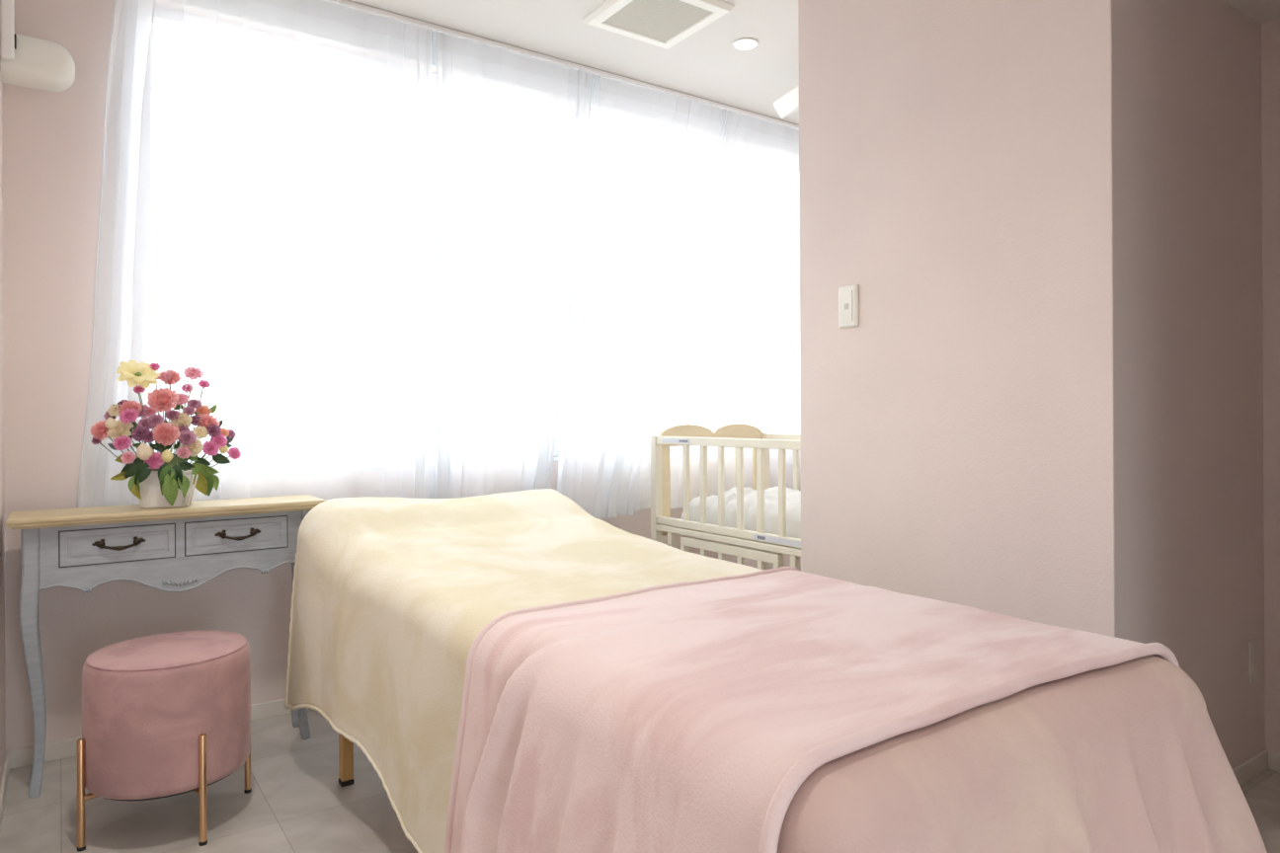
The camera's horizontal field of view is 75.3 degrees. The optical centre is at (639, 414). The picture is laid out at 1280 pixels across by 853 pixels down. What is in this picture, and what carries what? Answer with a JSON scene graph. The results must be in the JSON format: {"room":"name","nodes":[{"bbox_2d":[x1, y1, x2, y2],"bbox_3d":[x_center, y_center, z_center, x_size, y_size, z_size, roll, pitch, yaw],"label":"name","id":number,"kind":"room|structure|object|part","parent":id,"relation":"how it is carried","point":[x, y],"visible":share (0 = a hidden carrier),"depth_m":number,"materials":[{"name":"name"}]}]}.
{"room":"massage treatment room","nodes":[
{"label":"massage treatment room","id":0,"kind":"room"},
{"bbox_2d":[0,56,5,786],"bbox_3d":[-0.665,-0.220,0.574,0.160,2.546,4.536,0,0,-35],"label":"wall","id":1,"kind":"structure","parent":0,"point":[2,475],"depth_m":2.39,"materials":[{"name":"pink paint"}]},
{"bbox_2d":[0,751,9,833],"bbox_3d":[-0.586,1.025,0.619,0.009,0.056,4.527,0,0,-35],"label":"baseboard","id":2,"kind":"structure","parent":1,"relation":"attached to","point":[4,782],"depth_m":2.28,"materials":[{"name":"white"}]},
{"bbox_2d":[1,0,800,751],"bbox_3d":[-0.420,-0.221,3.611,4.045,2.546,0.160,0,0,-35],"label":"wall","id":3,"kind":"structure","parent":0,"point":[53,141],"depth_m":2.56,"materials":[{"name":"pink paint"}]},
{"bbox_2d":[0,0,75,91],"bbox_3d":[-1.790,-1.206,2.470,0.178,0.430,0.146,0,0,-35],"label":"air conditioner","id":4,"kind":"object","parent":3,"relation":"attached to","point":[26,61],"depth_m":2.43,"materials":[{"name":"white plastic"}]},
{"bbox_3d":[-1.816,-1.221,2.380,0.033,0.400,0.028,0,0,-35],"label":"panel","id":5,"kind":"part","parent":4,"relation":"part of","materials":[{"name":"white plastic"}]},
{"bbox_2d":[5,698,312,769],"bbox_3d":[-0.365,1.024,3.542,3.725,0.056,0.009,0,0,-35],"label":"baseboard","id":6,"kind":"structure","parent":3,"relation":"attached to","point":[20,758],"depth_m":2.55,"materials":[{"name":"white"}]},
{"bbox_2d":[432,72,566,456],"bbox_3d":[-0.652,-0.590,3.421,0.793,1.544,0.089,0,0,-35],"label":"window","id":7,"kind":"structure","parent":3,"relation":"in","point":[557,445],"depth_m":3.62,"materials":[{"name":"white"}]},
{"bbox_2d":[432,32,727,137],"bbox_3d":[-0.303,-1.429,3.593,3.292,0.131,0.012,0,0,-35],"label":"trim","id":8,"kind":"structure","parent":3,"relation":"attached to","point":[434,40],"depth_m":3.24,"materials":[{"name":"white"}]},
{"bbox_2d":[566,110,721,360],"bbox_3d":[0.051,-0.594,3.913,0.924,1.544,0.089,0,0,-35],"label":"window","id":9,"kind":"structure","parent":3,"relation":"in","point":[591,111],"depth_m":4.15,"materials":[{"name":"white glass"}]},
{"bbox_2d":[351,0,799,124],"bbox_3d":[0.920,-1.551,1.688,4.045,0.100,4.856,0,0,-35],"label":"ceiling","id":10,"kind":"structure","parent":0,"point":[706,64],"depth_m":3.33,"materials":[{"name":"white paint"}]},
{"bbox_2d":[324,0,799,130],"bbox_3d":[-0.341,-1.486,3.489,3.685,0.018,0.026,0,0,-35],"label":"rail","id":11,"kind":"object","parent":10,"relation":"attached to","point":[358,6],"visible":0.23,"depth_m":3.45,"materials":[{"name":"white plastic"}]},
{"bbox_2d":[76,0,435,507],"bbox_3d":[-1.257,-0.511,2.843,1.144,1.924,0.057,0,0,-35],"label":"sheer curtain","id":12,"kind":"object","parent":11,"relation":"hanging from","point":[267,215],"visible":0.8,"depth_m":2.85,"materials":[{"name":"white fabric"}]},
{"bbox_2d":[433,30,592,498],"bbox_3d":[-0.493,-0.515,3.379,0.720,1.924,0.057,0,0,-35],"label":"sheer curtain","id":13,"kind":"object","parent":11,"relation":"hanging from","point":[512,128],"visible":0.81,"depth_m":3.34,"materials":[{"name":"white fabric"}]},
{"bbox_2d":[557,74,726,518],"bbox_3d":[0.040,-0.514,3.753,0.942,1.930,0.064,0,0,-35],"label":"sheer curtain","id":14,"kind":"object","parent":11,"relation":"hanging from","point":[651,155],"visible":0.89,"depth_m":3.68,"materials":[{"name":"white fabric"}]},
{"bbox_2d":[634,109,800,510],"bbox_3d":[0.515,-0.526,4.084,1.357,1.912,0.060,0,0,-35],"label":"sheer curtain","id":15,"kind":"object","parent":11,"relation":"hanging from","point":[734,353],"visible":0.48,"depth_m":4.07,"materials":[{"name":"white fabric"}]},
{"bbox_2d":[582,0,734,49],"bbox_3d":[0.065,-1.485,3.083,0.403,0.024,0.403,0,0,-35],"label":"ceiling vent","id":16,"kind":"object","parent":10,"relation":"in","point":[665,24],"visible":1,"depth_m":3.09,"materials":[{"name":"white plastic"}]},
{"bbox_2d":[604,0,713,41],"bbox_3d":[0.065,-1.481,3.083,0.299,0.005,0.299,0,0,-35],"label":"grille","id":17,"kind":"object","parent":16,"relation":"attached to","point":[648,20],"depth_m":3.10,"materials":[{"name":"grey"}]},
{"bbox_2d":[732,37,758,50],"bbox_3d":[0.426,-1.493,3.345,0.104,0.011,0.104,0,0,-35],"label":"recessed light","id":18,"kind":"object","parent":10,"relation":"in","point":[746,43],"visible":1,"depth_m":3.33,"materials":[{"name":"white plastic"}]},
{"bbox_2d":[773,85,799,118],"bbox_3d":[0.693,-1.385,3.589,0.178,0.230,0.250,0,0,28],"label":"light fixture","id":19,"kind":"object","parent":10,"relation":"attached to","point":[788,104],"depth_m":3.51,"materials":[{"name":"white plastic"}]},
{"bbox_2d":[0,710,1279,852],"bbox_3d":[0.934,1.095,1.688,4.045,0.100,4.856,0,0,-35],"label":"floor","id":20,"kind":"structure","parent":0,"point":[296,803],"depth_m":2.21,"materials":[{"name":"tile"}]},
{"bbox_2d":[77,631,251,852],"bbox_3d":[-1.228,0.831,2.168,0.384,0.452,0.384,0,0,-18],"label":"stool","id":21,"kind":"object","parent":20,"relation":"on","point":[166,715],"visible":1,"depth_m":2.02,"materials":[{"name":"fabric"}]},
{"bbox_3d":[-1.305,0.918,2.077,0.017,0.261,0.179,0,0,41],"label":"leg","id":22,"kind":"part","parent":21,"relation":"part of","materials":[{"name":"gold metal"}]},
{"bbox_3d":[-1.227,0.928,2.168,0.340,0.007,0.340,0,0,-35],"label":"board","id":23,"kind":"part","parent":21,"relation":"part of","materials":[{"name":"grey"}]},
{"bbox_3d":[-1.135,0.918,2.091,0.179,0.261,0.017,0,0,41],"label":"leg","id":24,"kind":"part","parent":21,"relation":"part of","materials":[{"name":"gold metal"}]},
{"bbox_3d":[-1.149,0.918,2.258,0.017,0.261,0.179,0,0,41],"label":"leg","id":25,"kind":"part","parent":21,"relation":"part of","materials":[{"name":"gold metal"}]},
{"bbox_2d":[5,494,325,799],"bbox_3d":[-1.414,0.668,2.541,0.827,0.779,0.234,0,0,-35],"label":"console table","id":26,"kind":"object","parent":20,"relation":"on","point":[180,549],"visible":0.87,"depth_m":2.43,"materials":[{"name":"grey wood"}]},
{"bbox_3d":[-1.681,0.684,2.296,0.058,0.749,0.053,0,0,-35],"label":"leg","id":27,"kind":"part","parent":26,"relation":"part of","materials":[{"name":"grey paint"}]},
{"bbox_3d":[-1.755,0.685,2.402,0.058,0.749,0.053,0,0,-35],"label":"leg","id":28,"kind":"part","parent":26,"relation":"part of","materials":[{"name":"grey paint"}]},
{"bbox_3d":[-1.506,0.376,2.398,0.281,0.098,0.010,0,0,-35],"label":"drawer","id":29,"kind":"part","parent":26,"relation":"part of","materials":[{"name":"grey paint"}]},
{"bbox_3d":[-1.495,0.372,2.383,0.132,0.035,0.035,0,0,-35],"label":"handle","id":30,"kind":"part","parent":26,"relation":"part of","materials":[{"name":"brown metal"}]},
{"bbox_2d":[89,359,240,508],"bbox_3d":[-1.430,0.056,2.508,0.390,0.445,0.211,0,0,-18],"label":"flower arrangement","id":31,"kind":"object","parent":26,"relation":"on","point":[166,479],"visible":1,"depth_m":2.47,"materials":[{"name":"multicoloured plant"}]},
{"bbox_3d":[-1.591,0.074,2.429,0.026,0.026,0.020,0,0,-36],"label":"flower","id":32,"kind":"part","parent":31,"relation":"part of","materials":[{"name":"purple plant"}]},
{"bbox_3d":[-1.578,0.046,2.436,0.059,0.061,0.046,0,0,17],"label":"flower","id":33,"kind":"part","parent":31,"relation":"part of","materials":[{"name":"pink plant"}]},
{"bbox_3d":[-1.548,0.026,2.427,0.031,0.038,0.030,0,13,44],"label":"flower","id":34,"kind":"part","parent":31,"relation":"part of","materials":[{"name":"beige plant"}]},
{"bbox_3d":[-1.566,0.001,2.456,0.036,0.035,0.030,0,0,-39],"label":"flower","id":35,"kind":"part","parent":31,"relation":"part of","materials":[{"name":"beige plant"}]},
{"bbox_3d":[-1.551,-0.014,2.456,0.043,0.040,0.033,0,0,-34],"label":"flower","id":36,"kind":"part","parent":31,"relation":"part of","materials":[{"name":"beige plant"}]},
{"bbox_3d":[-1.523,0.046,2.435,0.067,0.070,0.050,0,-26,-13],"label":"flower","id":37,"kind":"part","parent":31,"relation":"part of","materials":[{"name":"beige plant"}]},
{"bbox_3d":[-1.504,0.082,2.411,0.044,0.044,0.035,0,0,17],"label":"flower","id":38,"kind":"part","parent":31,"relation":"part of","materials":[{"name":"pink plant"}]},
{"bbox_3d":[-1.534,-0.028,2.468,0.036,0.033,0.033,0,0,20],"label":"flower","id":39,"kind":"part","parent":31,"relation":"part of","materials":[{"name":"purple plant"}]},
{"bbox_3d":[-1.488,0.125,2.412,0.029,0.037,0.034,0,0,44],"label":"flower","id":40,"kind":"part","parent":31,"relation":"part of","materials":[{"name":"pink plant"}]},
{"bbox_3d":[-1.501,0.003,2.435,0.046,0.046,0.039,0,0,-45],"label":"flower","id":41,"kind":"part","parent":31,"relation":"part of","materials":[{"name":"pink plant"}]},
{"bbox_3d":[-1.513,-0.015,2.464,0.062,0.064,0.046,0,-32,-17],"label":"flower","id":42,"kind":"part","parent":31,"relation":"part of","materials":[{"name":"pink plant"}]},
{"bbox_3d":[-1.494,-0.122,2.471,0.112,0.033,0.112,0,36,-44],"label":"flower","id":43,"kind":"part","parent":31,"relation":"part of","materials":[{"name":"yellow plant"}]},
{"bbox_3d":[-1.490,-0.075,2.467,0.032,0.026,0.023,0,0,-23],"label":"flower","id":44,"kind":"part","parent":31,"relation":"part of","materials":[{"name":"pink plant"}]},
{"bbox_3d":[-1.462,0.056,2.430,0.037,0.045,0.048,0,0,44],"label":"flower","id":45,"kind":"part","parent":31,"relation":"part of","materials":[{"name":"purple plant"}]},
{"bbox_3d":[-1.492,-0.011,2.474,0.049,0.043,0.039,0,0,-36],"label":"flower","id":46,"kind":"part","parent":31,"relation":"part of","materials":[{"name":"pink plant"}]},
{"bbox_3d":[-1.446,0.109,2.418,0.044,0.055,0.043,0,16,1],"label":"flower","id":47,"kind":"part","parent":31,"relation":"part of","materials":[{"name":"beige plant"}]},
{"bbox_3d":[-1.460,0.027,2.454,0.041,0.039,0.035,0,0,12],"label":"flower","id":48,"kind":"part","parent":31,"relation":"part of","materials":[{"name":"purple plant"}]},
{"bbox_3d":[-1.441,0.065,2.434,0.029,0.036,0.035,0,0,40],"label":"flower","id":49,"kind":"part","parent":31,"relation":"part of","materials":[{"name":"purple plant"}]},
{"bbox_3d":[-1.467,-0.009,2.482,0.031,0.035,0.036,0,0,41],"label":"flower","id":50,"kind":"part","parent":31,"relation":"part of","materials":[{"name":"pink plant"}]},
{"bbox_3d":[-1.426,0.135,2.434,0.043,0.050,0.045,0,0,25],"label":"flower","id":51,"kind":"part","parent":31,"relation":"part of","materials":[{"name":"pink plant"}]},
{"bbox_3d":[-1.470,-0.146,2.513,0.030,0.026,0.024,0,0,-41],"label":"flower","id":52,"kind":"part","parent":31,"relation":"part of","materials":[{"name":"pink plant"}]},
{"bbox_3d":[-1.435,0.018,2.459,0.035,0.040,0.041,0,0,37],"label":"flower","id":53,"kind":"part","parent":31,"relation":"part of","materials":[{"name":"purple plant"}]},
{"bbox_3d":[-1.424,-0.043,2.478,0.082,0.077,0.063,0,0,-31],"label":"flower","id":54,"kind":"part","parent":31,"relation":"part of","materials":[{"name":"pink plant"}]},
{"bbox_3d":[-1.445,-0.117,2.521,0.040,0.034,0.028,0,0,-20],"label":"flower","id":55,"kind":"part","parent":31,"relation":"part of","materials":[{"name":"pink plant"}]},
{"bbox_3d":[-1.401,0.058,2.455,0.073,0.075,0.054,0,-24,-29],"label":"flower","id":56,"kind":"part","parent":31,"relation":"part of","materials":[{"name":"pink plant"}]},
{"bbox_3d":[-1.443,0.222,2.533,0.176,0.112,0.153,0,0,-21],"label":"pot","id":57,"kind":"part","parent":31,"relation":"part of","materials":[{"name":"white ceramic"}]},
{"bbox_3d":[-1.393,0.122,2.445,0.033,0.041,0.032,0,17,-30],"label":"flower","id":58,"kind":"part","parent":31,"relation":"part of","materials":[{"name":"yellow plant"}]},
{"bbox_3d":[-1.435,-0.114,2.537,0.056,0.052,0.043,0,0,-30],"label":"flower","id":59,"kind":"part","parent":31,"relation":"part of","materials":[{"name":"pink plant"}]},
{"bbox_3d":[-1.408,0.001,2.501,0.036,0.033,0.033,0,0,3],"label":"flower","id":60,"kind":"part","parent":31,"relation":"part of","materials":[{"name":"purple plant"}]},
{"bbox_3d":[-1.391,0.019,2.512,0.046,0.057,0.060,0,0,38],"label":"flower","id":61,"kind":"part","parent":31,"relation":"part of","materials":[{"name":"beige plant"}]},
{"bbox_3d":[-1.401,-0.049,2.529,0.045,0.039,0.032,0,0,-24],"label":"flower","id":62,"kind":"part","parent":31,"relation":"part of","materials":[{"name":"pink plant"}]},
{"bbox_3d":[-1.363,0.113,2.478,0.029,0.037,0.036,0,0,21],"label":"flower","id":63,"kind":"part","parent":31,"relation":"part of","materials":[{"name":"pink plant"}]},
{"bbox_3d":[-1.378,0.045,2.500,0.029,0.035,0.038,0,0,30],"label":"flower","id":64,"kind":"part","parent":31,"relation":"part of","materials":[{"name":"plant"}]},
{"bbox_3d":[-1.399,-0.083,2.564,0.034,0.029,0.024,0,0,-27],"label":"flower","id":65,"kind":"part","parent":31,"relation":"part of","materials":[{"name":"pink plant"}]},
{"bbox_3d":[-1.360,0.069,2.490,0.046,0.046,0.038,0,0,-9],"label":"flower","id":66,"kind":"part","parent":31,"relation":"part of","materials":[{"name":"purple plant"}]},
{"bbox_3d":[-1.376,-0.012,2.534,0.026,0.029,0.033,0,0,34],"label":"flower","id":67,"kind":"part","parent":31,"relation":"part of","materials":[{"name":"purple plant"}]},
{"bbox_3d":[-1.355,0.097,2.509,0.062,0.064,0.046,0,-20,-43],"label":"flower","id":68,"kind":"part","parent":31,"relation":"part of","materials":[{"name":"beige plant"}]},
{"bbox_3d":[-1.393,-0.130,2.588,0.054,0.044,0.042,0,0,-42],"label":"flower","id":69,"kind":"part","parent":31,"relation":"part of","materials":[{"name":"pink plant"}]},
{"bbox_3d":[-1.373,-0.033,2.558,0.030,0.033,0.039,0,0,41],"label":"flower","id":70,"kind":"part","parent":31,"relation":"part of","materials":[{"name":"purple plant"}]},
{"bbox_3d":[-1.365,0.018,2.553,0.029,0.035,0.038,0,0,27],"label":"flower","id":71,"kind":"part","parent":31,"relation":"part of","materials":[{"name":"purple plant"}]},
{"bbox_3d":[-1.343,0.054,2.535,0.033,0.040,0.043,0,0,20],"label":"flower","id":72,"kind":"part","parent":31,"relation":"part of","materials":[{"name":"beige plant"}]},
{"bbox_3d":[-1.361,-0.013,2.587,0.035,0.038,0.044,0,0,30],"label":"flower","id":73,"kind":"part","parent":31,"relation":"part of","materials":[{"name":"orange plant"}]},
{"bbox_3d":[-1.368,-0.096,2.606,0.026,0.028,0.033,0,0,37],"label":"flower","id":74,"kind":"part","parent":31,"relation":"part of","materials":[{"name":"pink plant"}]},
{"bbox_3d":[-1.340,0.028,2.570,0.050,0.064,0.068,0,0,28],"label":"flower","id":75,"kind":"part","parent":31,"relation":"part of","materials":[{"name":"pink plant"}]},
{"bbox_3d":[-1.316,0.103,2.543,0.037,0.047,0.047,0,0,11],"label":"flower","id":76,"kind":"part","parent":31,"relation":"part of","materials":[{"name":"pink plant"}]},
{"bbox_3d":[-1.318,0.048,2.563,0.034,0.041,0.041,0,0,15],"label":"flower","id":77,"kind":"part","parent":31,"relation":"part of","materials":[{"name":"purple plant"}]},
{"bbox_3d":[-1.306,0.080,2.572,0.047,0.046,0.037,0,0,-21],"label":"flower","id":78,"kind":"part","parent":31,"relation":"part of","materials":[{"name":"pink plant"}]},
{"bbox_3d":[-1.307,0.108,2.607,0.026,0.033,0.026,18,-9,-27],"label":"flower","id":79,"kind":"part","parent":31,"relation":"part of","materials":[{"name":"yellow plant"}]},
{"bbox_3d":[-1.308,0.056,2.604,0.025,0.031,0.031,0,0,11],"label":"flower","id":80,"kind":"part","parent":31,"relation":"part of","materials":[{"name":"orange plant"}]},
{"bbox_3d":[-1.300,0.059,2.632,0.031,0.030,0.026,0,0,-23],"label":"flower","id":81,"kind":"part","parent":31,"relation":"part of","materials":[{"name":"purple plant"}]},
{"bbox_3d":[-1.282,0.122,2.622,0.031,0.039,0.039,0,0,5],"label":"flower","id":82,"kind":"part","parent":31,"relation":"part of","materials":[{"name":"pink plant"}]},
{"bbox_3d":[-1.249,0.375,2.578,0.286,0.098,0.010,0,0,-35],"label":"drawer","id":83,"kind":"part","parent":26,"relation":"part of","materials":[{"name":"grey paint"}]},
{"bbox_3d":[-1.239,0.371,2.562,0.132,0.035,0.035,0,0,-35],"label":"handle","id":84,"kind":"part","parent":26,"relation":"part of","materials":[{"name":"brown metal"}]},
{"bbox_3d":[-1.165,0.682,2.815,0.058,0.749,0.053,0,0,-35],"label":"leg","id":85,"kind":"part","parent":26,"relation":"part of","materials":[{"name":"grey paint"}]},
{"bbox_3d":[-1.091,0.681,2.708,0.058,0.749,0.053,0,0,-35],"label":"leg","id":86,"kind":"part","parent":26,"relation":"part of","materials":[{"name":"grey paint"}]},
{"bbox_2d":[338,733,354,787],"bbox_3d":[-0.056,0.692,1.953,0.861,0.716,2.088,0,0,-35],"label":"bed","id":87,"kind":"object","parent":20,"relation":"on","point":[346,748],"visible":0.12,"depth_m":2.36,"materials":[{"name":"brown wood"}]},
{"bbox_2d":[284,488,763,852],"bbox_3d":[-0.220,0.639,2.154,1.009,0.765,1.730,0,0,-35],"label":"blanket","id":88,"kind":"object","parent":87,"relation":"on","point":[391,598],"visible":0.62,"depth_m":2.10,"materials":[{"name":"beige fabric"}]},
{"bbox_2d":[443,566,1180,852],"bbox_3d":[0.276,0.684,1.454,1.065,0.645,0.852,0,0,-35],"label":"blanket","id":89,"kind":"object","parent":87,"relation":"on","point":[684,717],"visible":0.91,"depth_m":1.25,"materials":[{"name":"pink fabric"}]},
{"bbox_2d":[777,655,1267,852],"bbox_3d":[0.492,0.712,1.215,1.027,0.657,0.575,0,0,-35],"label":"blanket","id":90,"kind":"object","parent":87,"relation":"on","point":[1129,757],"visible":0.54,"depth_m":1.06,"materials":[{"name":"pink fabric"}]},
{"bbox_2d":[650,423,800,570],"bbox_3d":[0.597,0.544,3.390,0.672,1.006,0.956,0,0,-35],"label":"crib","id":91,"kind":"object","parent":20,"relation":"on","point":[739,437],"visible":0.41,"depth_m":3.31,"materials":[{"name":"beige paint"}]},
{"bbox_3d":[0.073,0.569,3.584,0.036,0.961,0.036,0,0,-35],"label":"post","id":92,"kind":"part","parent":91,"relation":"part of","materials":[{"name":"beige paint"}]},
{"bbox_3d":[0.331,0.090,3.766,0.600,0.094,0.020,0,0,-35],"label":"headboard","id":93,"kind":"part","parent":91,"relation":"part of","materials":[{"name":"beige wood"}]},
{"bbox_3d":[0.334,0.107,3.207,0.024,0.034,0.884,0,0,-35],"label":"rail","id":94,"kind":"part","parent":91,"relation":"part of","materials":[{"name":"beige paint"}]},
{"bbox_3d":[0.334,0.482,3.206,0.028,0.024,0.884,0,0,-35],"label":"fixed rail","id":95,"kind":"part","parent":91,"relation":"part of","materials":[{"name":"beige paint"}]},
{"bbox_3d":[0.336,0.450,3.207,0.024,0.030,0.884,0,0,-35],"label":"rail","id":96,"kind":"part","parent":91,"relation":"part of","materials":[{"name":"beige paint"}]},
{"bbox_3d":[0.339,0.520,3.203,0.024,0.036,0.567,0,0,-35],"label":"rail","id":97,"kind":"part","parent":91,"relation":"part of","materials":[{"name":"beige paint"}]},
{"bbox_2d":[680,486,800,539],"bbox_3d":[0.619,0.385,3.357,0.588,0.162,0.784,0,0,-35],"label":"quilt","id":98,"kind":"object","parent":91,"relation":"on","point":[793,497],"visible":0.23,"depth_m":3.23,"materials":[{"name":"white fabric"}]},
{"bbox_3d":[0.594,0.567,3.949,0.036,0.961,0.036,0,0,-35],"label":"post","id":99,"kind":"part","parent":91,"relation":"part of","materials":[{"name":"beige paint"}]},
{"bbox_3d":[0.855,0.105,3.572,0.024,0.034,0.884,0,0,-35],"label":"rail","id":100,"kind":"part","parent":91,"relation":"part of","materials":[{"name":"beige paint"}]},
{"bbox_2d":[798,0,1265,769],"bbox_3d":[1.528,-0.231,2.839,1.740,2.546,0.998,0,0,-35],"label":"wall partition","id":101,"kind":"structure","parent":0,"point":[1044,403],"depth_m":2.22,"materials":[{"name":"pink paint"}]},
{"bbox_2d":[838,284,859,328],"bbox_3d":[0.644,-0.335,2.571,0.013,0.130,0.076,0,0,-35],"label":"light switch","id":102,"kind":"object","parent":101,"relation":"attached to","point":[847,295],"visible":1,"depth_m":2.56,"materials":[{"name":"white plastic"}]},
{"bbox_2d":[1232,749,1268,786],"bbox_3d":[1.478,1.014,2.186,0.898,0.056,0.009,0,0,-35],"label":"baseboard","id":103,"kind":"structure","parent":101,"relation":"attached to","point":[1254,765],"depth_m":2.37,"materials":[{"name":"white"}]},
{"bbox_2d":[1247,638,1260,684],"bbox_3d":[1.771,0.710,2.392,0.070,0.120,0.010,0,0,-35],"label":"wall outlet","id":104,"kind":"object","parent":101,"relation":"attached to","point":[1253,647],"visible":1,"depth_m":2.38,"materials":[{"name":"white plastic"}]},
{"bbox_3d":[1.772,0.710,2.389,0.026,0.084,0.004,0,0,-35],"label":"plate","id":105,"kind":"part","parent":104,"relation":"part of","materials":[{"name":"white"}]},
{"bbox_2d":[1224,0,1279,24],"bbox_3d":[2.142,-1.329,1.219,0.898,0.357,2.368,0,0,-35],"label":"ceiling","id":106,"kind":"structure","parent":0,"point":[1262,12],"depth_m":2.35,"materials":[{"name":"paint"}]},
{"bbox_2d":[1261,18,1279,752],"bbox_3d":[2.581,-0.237,1.523,0.160,2.546,2.368,0,0,-35],"label":"wall","id":107,"kind":"structure","parent":0,"point":[1270,32],"depth_m":2.43,"materials":[{"name":"paint"}]},
{"bbox_2d":[1268,750,1279,772],"bbox_3d":[2.521,1.009,1.471,0.009,0.056,2.359,0,0,-35],"label":"baseboard","id":108,"kind":"structure","parent":107,"relation":"attached to","point":[1273,757],"depth_m":2.42,"materials":[{"name":"white"}]}
]}

